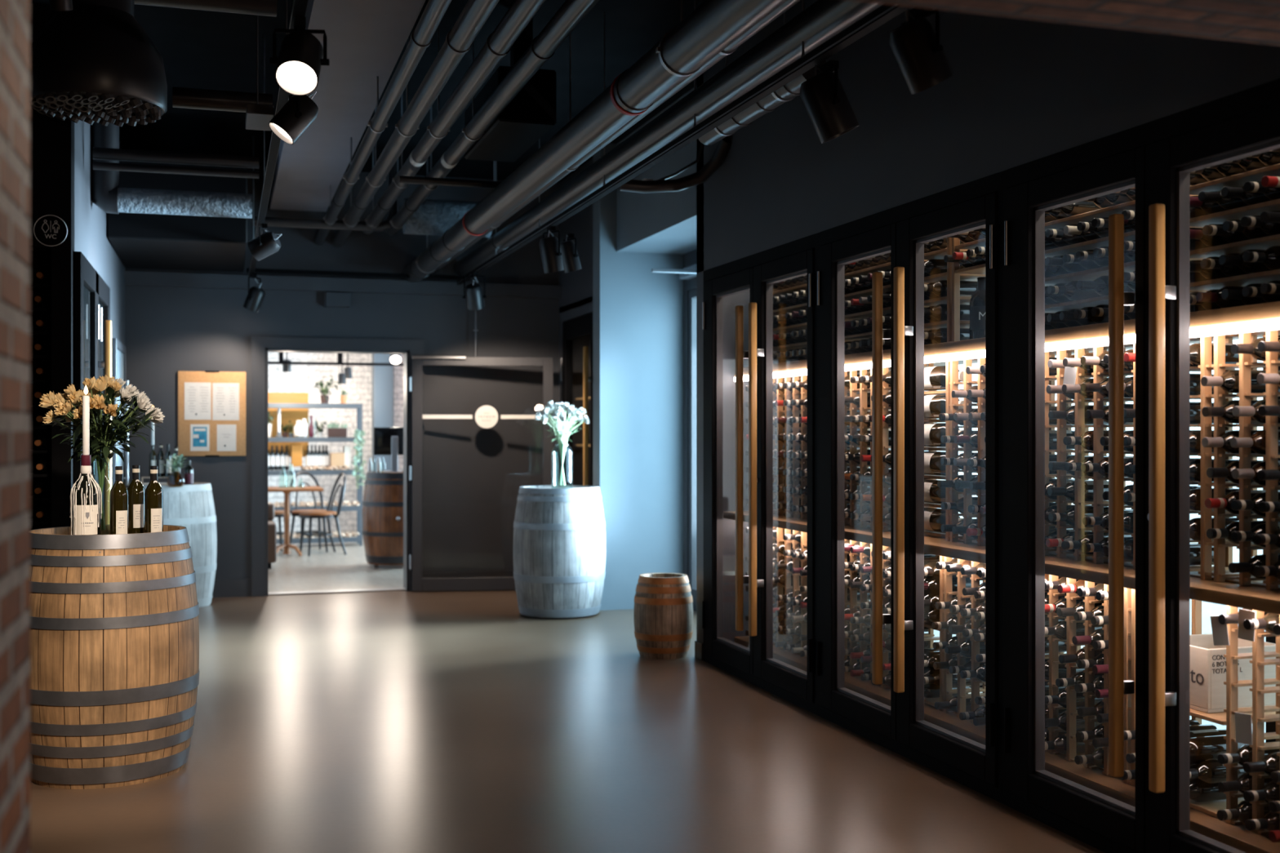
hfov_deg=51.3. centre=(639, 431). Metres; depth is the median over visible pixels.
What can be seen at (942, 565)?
wine bottle
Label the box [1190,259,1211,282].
wine bottle
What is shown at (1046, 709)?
wine bottle
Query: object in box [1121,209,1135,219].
wine bottle
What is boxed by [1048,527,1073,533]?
wine bottle
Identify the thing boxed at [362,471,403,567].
barrel
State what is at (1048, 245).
wine bottle
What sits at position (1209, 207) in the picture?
wine bottle
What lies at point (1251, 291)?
wine bottle
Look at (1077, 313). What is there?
wine bottle
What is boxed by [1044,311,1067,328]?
wine bottle
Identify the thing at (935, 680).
wine bottle
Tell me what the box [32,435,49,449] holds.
wine bottle
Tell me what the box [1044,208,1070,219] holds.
wine bottle
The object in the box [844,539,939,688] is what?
wine rack
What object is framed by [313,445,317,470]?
wine bottle
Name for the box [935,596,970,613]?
wine bottle
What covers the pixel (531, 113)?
box
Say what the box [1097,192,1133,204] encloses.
wine bottle
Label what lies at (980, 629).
wine bottle
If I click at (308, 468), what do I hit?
heap
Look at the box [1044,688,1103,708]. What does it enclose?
wine bottle
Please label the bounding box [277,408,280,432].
candle
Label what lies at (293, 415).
wood panel
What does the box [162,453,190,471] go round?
sprigs
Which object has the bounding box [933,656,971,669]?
wine bottle
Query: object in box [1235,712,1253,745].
price tag
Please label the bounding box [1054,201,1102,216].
wine bottle
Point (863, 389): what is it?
wine rack
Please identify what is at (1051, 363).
wine bottle
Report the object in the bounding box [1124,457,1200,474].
wine bottle
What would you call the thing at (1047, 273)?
wine bottle
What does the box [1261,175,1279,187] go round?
wine bottle
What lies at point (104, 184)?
duct elbow
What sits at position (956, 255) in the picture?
wine bottle
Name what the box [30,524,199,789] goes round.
wine barrel
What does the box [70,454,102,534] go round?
bottle
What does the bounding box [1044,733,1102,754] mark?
wine bottle
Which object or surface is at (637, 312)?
wall pier
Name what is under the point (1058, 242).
wine bottle
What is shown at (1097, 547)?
wine bottle
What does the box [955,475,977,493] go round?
wine bottle
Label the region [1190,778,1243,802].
wine bottle
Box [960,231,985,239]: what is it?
wine bottle
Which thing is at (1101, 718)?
wine bottle
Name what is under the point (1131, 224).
wine bottle
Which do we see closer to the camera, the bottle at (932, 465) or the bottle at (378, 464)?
the bottle at (932, 465)
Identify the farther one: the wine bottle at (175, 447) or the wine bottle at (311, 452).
the wine bottle at (311, 452)
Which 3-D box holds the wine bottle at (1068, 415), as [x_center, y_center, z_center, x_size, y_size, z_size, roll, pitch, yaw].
[1.660,-0.060,4.967,0.302,0.075,0.075,0,0,-17]
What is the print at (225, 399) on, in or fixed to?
attached to the menu sheet at (225, 396)
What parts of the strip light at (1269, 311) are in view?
light strip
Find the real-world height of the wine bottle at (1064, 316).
0.076 m
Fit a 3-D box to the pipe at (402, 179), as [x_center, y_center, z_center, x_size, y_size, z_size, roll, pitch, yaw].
[-1.137,-1.500,8.026,0.620,0.044,0.044,0,0,-17]
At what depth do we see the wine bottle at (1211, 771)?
4.26 m
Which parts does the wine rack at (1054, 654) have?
rail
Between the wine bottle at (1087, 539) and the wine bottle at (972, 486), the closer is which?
the wine bottle at (1087, 539)
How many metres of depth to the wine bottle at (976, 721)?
5.38 m
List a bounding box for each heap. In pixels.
[267,500,359,506]
[276,531,359,538]
[300,465,351,470]
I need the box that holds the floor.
[30,530,1104,852]
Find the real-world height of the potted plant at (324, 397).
0.333 m
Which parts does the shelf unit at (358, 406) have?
post, post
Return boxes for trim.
[124,271,560,298]
[251,336,424,596]
[267,587,406,595]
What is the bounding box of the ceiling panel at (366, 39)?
[270,0,425,212]
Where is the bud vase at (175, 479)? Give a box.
[166,471,185,487]
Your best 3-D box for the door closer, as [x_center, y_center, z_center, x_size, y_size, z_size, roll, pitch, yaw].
[0.234,-1.198,9.943,0.420,0.075,0.400,0,0,-17]
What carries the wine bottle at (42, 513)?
on the wine rack at (33, 286)
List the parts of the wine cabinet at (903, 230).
door, handle, handle, door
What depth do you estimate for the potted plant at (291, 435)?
15.76 m
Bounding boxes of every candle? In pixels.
[82,385,89,454]
[151,405,154,444]
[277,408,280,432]
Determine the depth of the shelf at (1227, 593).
4.67 m
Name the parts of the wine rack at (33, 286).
rail, rail, rail, rail, rail, rail, rail, rail, rail, rail, rail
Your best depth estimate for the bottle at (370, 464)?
13.60 m
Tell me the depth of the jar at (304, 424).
15.72 m
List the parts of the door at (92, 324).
glass pane, handle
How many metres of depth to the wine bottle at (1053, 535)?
5.04 m
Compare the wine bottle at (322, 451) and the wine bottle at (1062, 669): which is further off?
the wine bottle at (322, 451)
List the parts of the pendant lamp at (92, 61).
nozzle plate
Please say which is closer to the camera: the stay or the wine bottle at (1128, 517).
the wine bottle at (1128, 517)
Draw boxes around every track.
[248,0,307,276]
[456,0,911,284]
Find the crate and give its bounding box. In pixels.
[1190,633,1275,713]
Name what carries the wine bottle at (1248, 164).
on the wine rack at (1238, 180)
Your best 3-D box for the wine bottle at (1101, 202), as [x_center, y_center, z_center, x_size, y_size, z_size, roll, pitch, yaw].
[1.717,-0.840,4.822,0.302,0.076,0.075,0,0,-18]
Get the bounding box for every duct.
[106,160,247,271]
[117,186,252,218]
[133,0,277,17]
[402,198,492,237]
[697,12,826,145]
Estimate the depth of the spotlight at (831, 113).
4.44 m
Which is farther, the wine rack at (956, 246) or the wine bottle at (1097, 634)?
the wine rack at (956, 246)
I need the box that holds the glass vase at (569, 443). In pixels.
[551,443,573,488]
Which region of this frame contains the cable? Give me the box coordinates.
[611,142,703,180]
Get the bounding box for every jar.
[293,420,302,437]
[301,418,307,437]
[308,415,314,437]
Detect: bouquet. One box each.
[38,374,166,530]
[534,400,589,485]
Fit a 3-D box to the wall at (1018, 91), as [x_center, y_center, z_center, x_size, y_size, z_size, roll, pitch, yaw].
[1.612,-0.415,5.685,1.030,3.550,5.230,0,0,-17]
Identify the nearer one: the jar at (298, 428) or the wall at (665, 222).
the wall at (665, 222)
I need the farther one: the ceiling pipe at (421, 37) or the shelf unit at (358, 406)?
the shelf unit at (358, 406)
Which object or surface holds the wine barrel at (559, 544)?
on the floor
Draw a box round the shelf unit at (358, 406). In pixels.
[267,403,362,546]
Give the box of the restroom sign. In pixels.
[33,214,67,246]
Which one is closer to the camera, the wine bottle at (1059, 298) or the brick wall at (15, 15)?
the brick wall at (15, 15)
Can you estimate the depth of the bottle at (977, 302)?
5.71 m
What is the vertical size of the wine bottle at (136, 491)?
0.298 m
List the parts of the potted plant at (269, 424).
pot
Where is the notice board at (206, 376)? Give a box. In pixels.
[177,370,245,456]
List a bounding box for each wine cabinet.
[560,312,592,485]
[702,233,817,715]
[817,171,1002,804]
[1002,78,1279,852]
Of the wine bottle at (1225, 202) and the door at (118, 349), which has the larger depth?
the door at (118, 349)
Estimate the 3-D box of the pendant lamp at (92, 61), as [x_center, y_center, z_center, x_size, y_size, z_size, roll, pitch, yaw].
[-1.992,-1.678,4.900,0.480,1.024,0.480,0,0,-17]
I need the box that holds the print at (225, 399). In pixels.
[216,390,235,412]
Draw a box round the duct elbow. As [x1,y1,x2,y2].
[90,121,119,213]
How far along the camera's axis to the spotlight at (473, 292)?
10.36 m
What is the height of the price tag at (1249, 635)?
0.093 m
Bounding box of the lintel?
[849,0,1279,45]
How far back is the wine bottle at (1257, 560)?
4.02 m
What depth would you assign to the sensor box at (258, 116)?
5.37 m
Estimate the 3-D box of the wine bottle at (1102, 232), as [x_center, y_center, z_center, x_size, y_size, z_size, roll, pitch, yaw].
[1.719,-0.736,4.823,0.302,0.075,0.076,0,0,-17]
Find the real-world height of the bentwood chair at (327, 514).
0.909 m
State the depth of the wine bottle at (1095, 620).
4.65 m
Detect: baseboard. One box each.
[212,570,513,598]
[694,640,703,660]
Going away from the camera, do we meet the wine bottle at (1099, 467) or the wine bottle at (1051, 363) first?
the wine bottle at (1099, 467)
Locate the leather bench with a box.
[267,503,276,568]
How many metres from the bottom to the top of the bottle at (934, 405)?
0.108 m
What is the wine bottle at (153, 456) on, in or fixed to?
on the tray at (142, 478)
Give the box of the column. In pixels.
[371,353,393,471]
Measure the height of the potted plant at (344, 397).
0.212 m
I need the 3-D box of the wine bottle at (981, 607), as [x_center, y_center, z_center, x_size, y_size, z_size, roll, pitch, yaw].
[1.470,0.747,5.535,0.302,0.075,0.075,0,0,-18]
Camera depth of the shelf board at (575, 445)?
11.43 m
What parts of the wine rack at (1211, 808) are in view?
post, post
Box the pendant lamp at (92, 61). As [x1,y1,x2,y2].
[30,0,167,126]
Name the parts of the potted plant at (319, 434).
pot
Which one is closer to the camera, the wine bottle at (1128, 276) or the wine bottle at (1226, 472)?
the wine bottle at (1226, 472)
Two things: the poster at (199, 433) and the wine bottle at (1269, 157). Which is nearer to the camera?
the wine bottle at (1269, 157)
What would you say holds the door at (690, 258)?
in the wall at (665, 222)
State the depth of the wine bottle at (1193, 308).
4.35 m
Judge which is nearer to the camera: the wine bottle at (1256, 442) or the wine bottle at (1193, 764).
the wine bottle at (1256, 442)
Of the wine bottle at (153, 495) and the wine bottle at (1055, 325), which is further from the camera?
the wine bottle at (153, 495)
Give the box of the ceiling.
[30,0,704,183]
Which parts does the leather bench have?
backrest, seat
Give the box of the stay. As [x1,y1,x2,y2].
[473,310,478,356]
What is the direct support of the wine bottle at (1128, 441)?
in the wine rack at (1204, 571)
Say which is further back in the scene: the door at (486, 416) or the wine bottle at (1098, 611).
the door at (486, 416)
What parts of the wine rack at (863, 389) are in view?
rail, rail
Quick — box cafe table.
[267,486,324,555]
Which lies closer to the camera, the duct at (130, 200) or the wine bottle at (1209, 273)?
the wine bottle at (1209, 273)
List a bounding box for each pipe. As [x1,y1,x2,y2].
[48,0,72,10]
[92,146,258,168]
[93,161,258,178]
[172,86,272,112]
[251,160,396,231]
[314,0,452,245]
[332,0,499,247]
[362,0,546,234]
[385,0,599,235]
[398,175,502,188]
[403,0,786,283]
[429,0,799,274]
[453,0,882,275]
[619,136,731,193]
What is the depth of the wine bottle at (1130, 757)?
4.47 m
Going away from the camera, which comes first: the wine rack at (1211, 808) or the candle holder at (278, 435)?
the wine rack at (1211, 808)
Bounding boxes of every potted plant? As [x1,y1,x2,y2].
[267,411,275,437]
[280,423,288,437]
[285,420,294,437]
[313,376,341,403]
[314,420,327,437]
[339,386,350,403]
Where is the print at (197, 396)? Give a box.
[187,386,208,406]
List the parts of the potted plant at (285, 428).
pot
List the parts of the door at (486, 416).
closer arm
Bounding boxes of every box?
[244,15,274,130]
[290,444,302,466]
[324,292,350,307]
[327,422,347,437]
[329,452,344,466]
[342,445,350,466]
[464,17,555,162]
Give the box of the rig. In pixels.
[267,351,403,365]
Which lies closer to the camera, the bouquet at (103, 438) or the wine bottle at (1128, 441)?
the wine bottle at (1128, 441)
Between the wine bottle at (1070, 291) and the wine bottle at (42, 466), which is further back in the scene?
the wine bottle at (42, 466)
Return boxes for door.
[73,251,111,524]
[111,337,128,486]
[408,355,553,591]
[683,249,696,611]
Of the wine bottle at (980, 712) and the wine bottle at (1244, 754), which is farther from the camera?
the wine bottle at (980, 712)
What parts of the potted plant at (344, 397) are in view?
pot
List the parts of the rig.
rail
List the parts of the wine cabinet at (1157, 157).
door, handle, handle, door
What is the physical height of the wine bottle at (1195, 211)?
0.075 m
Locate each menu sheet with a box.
[184,382,211,419]
[212,382,239,420]
[217,424,235,451]
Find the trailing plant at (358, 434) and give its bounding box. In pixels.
[351,429,366,488]
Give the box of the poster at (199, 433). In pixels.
[190,424,209,451]
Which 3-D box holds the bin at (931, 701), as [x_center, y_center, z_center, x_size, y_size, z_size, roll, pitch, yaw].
[1.401,0.868,5.990,0.280,0.705,0.306,0,0,-17]
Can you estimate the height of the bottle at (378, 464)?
0.150 m
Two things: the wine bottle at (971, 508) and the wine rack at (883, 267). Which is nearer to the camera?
the wine bottle at (971, 508)
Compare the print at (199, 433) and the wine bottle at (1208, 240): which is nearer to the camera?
the wine bottle at (1208, 240)
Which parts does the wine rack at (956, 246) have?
post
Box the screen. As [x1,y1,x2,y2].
[373,426,403,472]
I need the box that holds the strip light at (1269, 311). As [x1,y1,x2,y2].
[733,301,1279,382]
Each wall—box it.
[0,0,30,852]
[30,3,74,527]
[30,250,51,530]
[74,120,124,345]
[124,166,590,579]
[267,351,371,532]
[393,354,403,471]
[559,87,696,485]
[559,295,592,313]
[696,0,1279,644]
[868,483,1266,742]
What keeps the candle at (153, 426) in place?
on the wine bottle at (153, 456)
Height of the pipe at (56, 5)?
0.282 m
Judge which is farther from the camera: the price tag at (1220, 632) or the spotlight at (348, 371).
the spotlight at (348, 371)
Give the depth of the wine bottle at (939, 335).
5.85 m
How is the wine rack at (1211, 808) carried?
on the shelf at (1237, 837)
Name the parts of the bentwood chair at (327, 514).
leg, leg, seat, leg, frame, leg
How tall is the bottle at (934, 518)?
0.108 m
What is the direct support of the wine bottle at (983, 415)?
in the wine rack at (1204, 571)
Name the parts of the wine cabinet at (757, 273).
door, handle, handle, door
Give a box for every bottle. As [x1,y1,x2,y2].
[32,293,49,307]
[32,341,49,355]
[32,388,49,402]
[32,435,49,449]
[32,481,49,497]
[34,270,49,284]
[34,317,49,331]
[34,364,49,378]
[34,412,49,426]
[34,458,49,473]
[34,505,49,520]
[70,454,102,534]
[109,466,128,534]
[127,465,145,533]
[144,466,163,533]
[149,444,156,476]
[157,444,164,476]
[164,444,172,476]
[172,446,180,472]
[184,460,193,484]
[267,445,269,470]
[269,445,274,470]
[274,445,279,470]
[279,445,284,470]
[284,445,288,470]
[305,445,310,467]
[310,445,313,466]
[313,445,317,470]
[317,445,321,470]
[321,445,324,469]
[324,445,328,467]
[367,457,372,471]
[376,457,381,472]
[924,280,977,297]
[924,303,969,320]
[924,327,969,343]
[924,365,963,391]
[924,394,963,418]
[924,422,963,447]
[924,451,960,475]
[924,479,963,504]
[924,506,963,533]
[924,566,969,580]
[924,594,956,610]
[924,671,982,687]
[926,237,964,248]
[931,616,969,633]
[933,635,969,649]
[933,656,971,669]
[934,695,985,712]
[935,558,957,573]
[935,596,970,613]
[937,474,977,492]
[938,408,977,426]
[940,430,977,448]
[940,452,977,470]
[941,497,977,514]
[941,519,977,536]
[943,250,975,267]
[944,640,985,657]
[946,560,980,576]
[947,234,976,243]
[948,620,985,633]
[949,600,984,613]
[949,660,985,674]
[951,385,977,403]
[951,520,977,538]
[952,248,985,265]
[953,408,977,425]
[953,431,977,448]
[953,453,977,471]
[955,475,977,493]
[959,705,985,719]
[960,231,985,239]
[960,562,985,578]
[960,602,985,620]
[960,664,985,682]
[962,582,985,599]
[962,623,985,636]
[965,364,985,377]
[966,248,985,261]
[966,456,985,468]
[966,524,985,537]
[967,387,985,399]
[968,228,985,236]
[968,411,985,421]
[968,480,985,489]
[968,502,985,512]
[969,276,985,339]
[973,591,985,599]
[973,612,985,620]
[973,632,985,641]
[973,717,985,725]
[974,246,985,254]
[974,696,985,704]
[975,653,985,662]
[977,569,985,577]
[979,459,985,466]
[979,506,985,514]
[980,364,985,373]
[980,412,985,420]
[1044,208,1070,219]
[1044,213,1057,222]
[1044,224,1086,244]
[1044,227,1071,247]
[1044,231,1058,250]
[1044,252,1087,272]
[1044,255,1071,275]
[1044,257,1057,277]
[1044,283,1073,302]
[1044,285,1057,304]
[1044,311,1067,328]
[1044,312,1054,329]
[1044,480,1093,500]
[1044,504,1091,524]
[1044,529,1091,549]
[1044,573,1061,591]
[1044,577,1079,594]
[1044,594,1078,613]
[1044,597,1084,617]
[1044,620,1103,640]
[1044,661,1084,680]
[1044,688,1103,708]
[1044,706,1077,719]
[1044,711,1103,731]
[1044,728,1084,742]
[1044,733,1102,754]
[1045,531,1108,551]
[1046,308,1081,327]
[1046,385,1090,399]
[1047,280,1104,300]
[1047,354,1091,373]
[1047,480,1108,501]
[1048,357,1057,375]
[1048,404,1108,425]
[1048,405,1075,425]
[1048,430,1075,449]
[1048,454,1075,474]
[1048,455,1108,475]
[1048,478,1075,481]
[1048,506,1108,526]
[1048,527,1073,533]
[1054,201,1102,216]
[1055,671,1103,687]
[1057,579,1098,598]
[1057,601,1102,621]
[1058,648,1103,663]
[1059,306,1096,325]
[1061,533,1131,555]
[1062,249,1102,269]
[1062,352,1108,373]
[1062,378,1108,399]
[1062,430,1128,450]
[1063,221,1101,240]
[1064,456,1108,476]
[1071,628,1103,649]
[1073,304,1108,324]
[1073,604,1103,625]
[1074,676,1103,693]
[1074,747,1103,768]
[1075,246,1108,266]
[1075,724,1103,741]
[1076,217,1108,237]
[1076,275,1135,296]
[1076,653,1103,668]
[1077,583,1103,601]
[1077,700,1103,716]
[1080,351,1131,371]
[1080,377,1133,397]
[1080,456,1133,477]
[1081,197,1115,208]
[1081,536,1133,557]
[1082,509,1133,530]
[1084,404,1133,424]
[1090,614,1108,625]
[1091,217,1134,232]
[1091,307,1130,319]
[1092,640,1108,649]
[1092,664,1108,674]
[1092,737,1108,747]
[1093,247,1135,262]
[1094,688,1108,698]
[1095,591,1108,600]
[1096,713,1108,723]
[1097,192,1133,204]
[1100,430,1133,451]
[1101,511,1133,533]
[1102,349,1133,369]
[1102,484,1133,506]
[1102,538,1133,559]
[1103,457,1133,478]
[1106,376,1133,396]
[1107,240,1135,260]
[1112,188,1135,199]
[1119,769,1135,780]
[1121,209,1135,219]
[1124,209,1135,230]
[1124,240,1135,250]
[1124,270,1135,290]
[1124,271,1191,282]
[1124,300,1135,319]
[1124,303,1135,312]
[1124,352,1135,362]
[1124,408,1135,417]
[1124,436,1135,445]
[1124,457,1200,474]
[1124,485,1200,502]
[1124,719,1199,740]
[1125,753,1135,763]
[1190,168,1227,181]
[1190,173,1208,186]
[1190,191,1227,213]
[1190,195,1208,217]
[1190,223,1231,246]
[1190,227,1209,250]
[1190,256,1230,279]
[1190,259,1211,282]
[1190,288,1221,310]
[1190,291,1205,311]
[1190,342,1239,365]
[1190,430,1232,453]
[1190,458,1239,482]
[1190,488,1239,511]
[1190,516,1239,540]
[1190,728,1226,737]
[1190,734,1246,760]
[1190,759,1245,784]
[1190,760,1204,768]
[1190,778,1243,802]
[1195,285,1245,308]
[1198,186,1249,209]
[1200,253,1248,276]
[1200,369,1279,393]
[1201,400,1263,423]
[1201,430,1261,454]
[1202,219,1249,243]
[1204,489,1279,515]
[1206,162,1247,176]
[1206,460,1279,484]
[1206,520,1279,544]
[1216,800,1270,823]
[1217,608,1267,624]
[1217,741,1279,766]
[1217,773,1271,794]
[1218,248,1273,273]
[1221,181,1271,204]
[1221,283,1266,305]
[1222,215,1271,239]
[1227,156,1269,171]
[1228,554,1279,578]
[1230,430,1279,454]
[1231,337,1279,360]
[1231,460,1279,485]
[1231,492,1279,516]
[1231,522,1279,547]
[1232,399,1279,423]
[1240,210,1279,235]
[1241,280,1279,302]
[1242,245,1279,270]
[1242,751,1279,775]
[1243,181,1279,199]
[1243,613,1279,635]
[1243,781,1279,803]
[1244,810,1279,831]
[1248,151,1279,165]
[1253,528,1279,548]
[1253,560,1279,580]
[1257,339,1279,355]
[1257,370,1279,386]
[1257,404,1279,417]
[1257,466,1279,482]
[1258,499,1279,513]
[1259,211,1279,223]
[1260,282,1279,294]
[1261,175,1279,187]
[1268,800,1279,813]
[1268,830,1279,842]
[1270,771,1279,782]
[1271,148,1279,154]
[1273,623,1279,635]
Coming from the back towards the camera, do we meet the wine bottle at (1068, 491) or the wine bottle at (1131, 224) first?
the wine bottle at (1068, 491)
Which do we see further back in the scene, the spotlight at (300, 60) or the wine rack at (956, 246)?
the wine rack at (956, 246)
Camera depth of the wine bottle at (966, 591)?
5.49 m
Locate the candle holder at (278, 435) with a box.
[275,432,282,437]
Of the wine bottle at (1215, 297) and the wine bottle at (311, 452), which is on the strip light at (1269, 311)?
the wine bottle at (1215, 297)
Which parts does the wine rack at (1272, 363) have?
rail, rail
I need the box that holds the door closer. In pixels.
[651,263,696,279]
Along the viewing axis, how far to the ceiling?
7.99 m
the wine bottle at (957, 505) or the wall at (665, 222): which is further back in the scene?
the wall at (665, 222)
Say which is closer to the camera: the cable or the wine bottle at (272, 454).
the cable
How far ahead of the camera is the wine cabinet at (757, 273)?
7.04 m
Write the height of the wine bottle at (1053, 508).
0.075 m
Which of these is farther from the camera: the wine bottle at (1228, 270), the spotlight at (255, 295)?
the spotlight at (255, 295)
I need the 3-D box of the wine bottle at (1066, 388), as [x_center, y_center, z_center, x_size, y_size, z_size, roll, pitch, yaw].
[1.675,-0.155,4.857,0.302,0.076,0.076,0,0,-17]
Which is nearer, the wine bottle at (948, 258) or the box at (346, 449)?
the wine bottle at (948, 258)
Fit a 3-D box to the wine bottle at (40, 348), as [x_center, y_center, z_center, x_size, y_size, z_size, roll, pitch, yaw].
[-3.180,-0.440,7.083,0.076,0.075,0.302,0,0,-17]
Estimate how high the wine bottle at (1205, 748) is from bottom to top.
0.076 m
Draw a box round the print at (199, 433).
[192,426,206,446]
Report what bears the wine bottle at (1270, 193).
on the wine rack at (1238, 180)
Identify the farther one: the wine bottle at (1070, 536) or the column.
the column
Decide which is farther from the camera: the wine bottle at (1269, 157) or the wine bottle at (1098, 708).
the wine bottle at (1098, 708)
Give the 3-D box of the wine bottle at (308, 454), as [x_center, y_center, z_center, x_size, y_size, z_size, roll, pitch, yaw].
[-3.930,0.311,15.784,0.056,0.287,0.057,0,0,-14]
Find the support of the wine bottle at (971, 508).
in the wine rack at (1204, 571)
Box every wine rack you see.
[30,256,51,527]
[745,243,1217,780]
[773,372,859,522]
[773,526,807,657]
[844,362,933,531]
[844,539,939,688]
[924,237,985,342]
[924,360,977,541]
[942,556,1131,784]
[949,334,1257,580]
[951,237,985,341]
[1044,195,1207,312]
[1131,589,1275,817]
[1190,163,1279,290]
[1211,328,1279,590]
[1223,605,1279,842]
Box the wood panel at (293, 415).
[267,392,308,457]
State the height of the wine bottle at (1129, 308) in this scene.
0.075 m
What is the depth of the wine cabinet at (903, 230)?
5.52 m
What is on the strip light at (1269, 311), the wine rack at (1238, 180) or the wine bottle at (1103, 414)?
the wine rack at (1238, 180)
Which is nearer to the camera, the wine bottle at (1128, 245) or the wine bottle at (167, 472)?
the wine bottle at (1128, 245)
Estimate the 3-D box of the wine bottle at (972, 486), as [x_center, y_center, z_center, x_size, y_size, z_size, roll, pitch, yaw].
[1.495,0.223,5.491,0.302,0.076,0.076,0,0,-18]
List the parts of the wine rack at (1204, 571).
rail, rail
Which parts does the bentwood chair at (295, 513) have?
leg, leg, frame, seat, leg, leg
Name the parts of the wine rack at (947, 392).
post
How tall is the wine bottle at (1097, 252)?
0.075 m
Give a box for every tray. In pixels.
[141,476,168,485]
[246,267,471,279]
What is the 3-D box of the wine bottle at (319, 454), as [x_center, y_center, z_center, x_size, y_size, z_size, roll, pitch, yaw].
[-3.804,0.311,15.824,0.056,0.287,0.057,0,0,-13]
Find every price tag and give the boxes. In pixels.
[1062,366,1076,392]
[1209,616,1229,645]
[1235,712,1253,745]
[1237,608,1255,641]
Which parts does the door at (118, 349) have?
handle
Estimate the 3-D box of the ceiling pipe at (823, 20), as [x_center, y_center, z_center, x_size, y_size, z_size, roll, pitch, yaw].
[-0.190,-1.390,7.096,0.138,0.138,8.940,0,0,-17]
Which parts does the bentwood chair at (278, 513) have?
seat, leg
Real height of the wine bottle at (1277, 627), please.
0.075 m
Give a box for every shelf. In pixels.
[723,511,1279,614]
[734,635,1279,852]
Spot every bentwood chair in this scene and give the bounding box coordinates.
[275,510,284,551]
[289,471,328,552]
[298,471,346,555]
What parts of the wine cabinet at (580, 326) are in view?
handle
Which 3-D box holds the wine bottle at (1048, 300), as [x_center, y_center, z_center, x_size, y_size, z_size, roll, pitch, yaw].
[1.618,-0.525,5.160,0.302,0.076,0.076,0,0,-17]
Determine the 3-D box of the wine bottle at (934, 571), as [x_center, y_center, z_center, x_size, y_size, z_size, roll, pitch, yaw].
[1.370,0.619,5.884,0.302,0.075,0.075,0,0,-17]
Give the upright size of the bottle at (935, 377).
0.108 m
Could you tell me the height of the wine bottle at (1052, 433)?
0.075 m
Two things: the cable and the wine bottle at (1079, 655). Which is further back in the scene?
the cable
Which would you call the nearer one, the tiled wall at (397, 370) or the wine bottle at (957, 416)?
the wine bottle at (957, 416)
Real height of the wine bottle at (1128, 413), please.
0.075 m
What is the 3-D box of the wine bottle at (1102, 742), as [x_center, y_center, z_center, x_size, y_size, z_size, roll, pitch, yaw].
[1.731,1.088,4.696,0.302,0.076,0.076,0,0,-17]
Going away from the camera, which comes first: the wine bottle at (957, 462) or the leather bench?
the wine bottle at (957, 462)
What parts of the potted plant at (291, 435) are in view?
pot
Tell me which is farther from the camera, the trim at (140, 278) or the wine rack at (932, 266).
the trim at (140, 278)
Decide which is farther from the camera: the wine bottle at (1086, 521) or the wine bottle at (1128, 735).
the wine bottle at (1086, 521)
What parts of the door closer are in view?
closer arm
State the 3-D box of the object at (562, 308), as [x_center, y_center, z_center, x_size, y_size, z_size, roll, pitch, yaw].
[-0.148,0.135,11.164,0.720,2.450,1.500,0,0,-17]
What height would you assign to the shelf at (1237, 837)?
0.138 m
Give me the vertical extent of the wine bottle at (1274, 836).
0.075 m
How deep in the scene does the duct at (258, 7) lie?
5.14 m
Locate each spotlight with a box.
[243,273,265,312]
[247,223,281,261]
[268,91,318,144]
[270,15,329,95]
[282,351,291,372]
[337,353,346,384]
[344,353,352,378]
[390,354,401,364]
[462,271,486,310]
[538,226,564,273]
[560,233,582,272]
[800,59,859,143]
[889,7,952,93]
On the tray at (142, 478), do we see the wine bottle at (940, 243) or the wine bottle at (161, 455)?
the wine bottle at (161, 455)
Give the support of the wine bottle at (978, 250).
on the wine rack at (956, 246)
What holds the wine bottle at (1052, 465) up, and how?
in the wine rack at (1204, 571)
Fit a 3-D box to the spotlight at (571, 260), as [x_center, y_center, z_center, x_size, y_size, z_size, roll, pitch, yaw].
[-0.440,-1.119,8.402,0.143,0.242,0.138,0,0,3]
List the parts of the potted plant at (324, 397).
pot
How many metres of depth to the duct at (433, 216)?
10.00 m
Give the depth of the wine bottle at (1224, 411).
4.13 m
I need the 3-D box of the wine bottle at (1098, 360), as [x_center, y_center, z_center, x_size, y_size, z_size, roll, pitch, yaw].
[1.708,-0.251,4.752,0.302,0.075,0.075,0,0,-17]
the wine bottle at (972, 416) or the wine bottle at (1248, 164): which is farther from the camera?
the wine bottle at (972, 416)
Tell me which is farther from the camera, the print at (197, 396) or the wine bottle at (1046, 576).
the print at (197, 396)
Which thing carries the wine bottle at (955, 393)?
in the wine rack at (1204, 571)
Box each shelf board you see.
[574,396,590,400]
[574,444,590,447]
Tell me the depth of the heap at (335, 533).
15.83 m
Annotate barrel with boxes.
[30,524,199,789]
[142,482,217,608]
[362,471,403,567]
[512,484,605,617]
[633,573,693,659]
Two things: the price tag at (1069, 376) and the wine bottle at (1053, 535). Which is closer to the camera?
the price tag at (1069, 376)
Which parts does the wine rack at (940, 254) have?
post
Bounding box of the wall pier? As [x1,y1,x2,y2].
[592,143,683,610]
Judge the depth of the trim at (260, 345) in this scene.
11.05 m
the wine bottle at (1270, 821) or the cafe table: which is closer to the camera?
the wine bottle at (1270, 821)

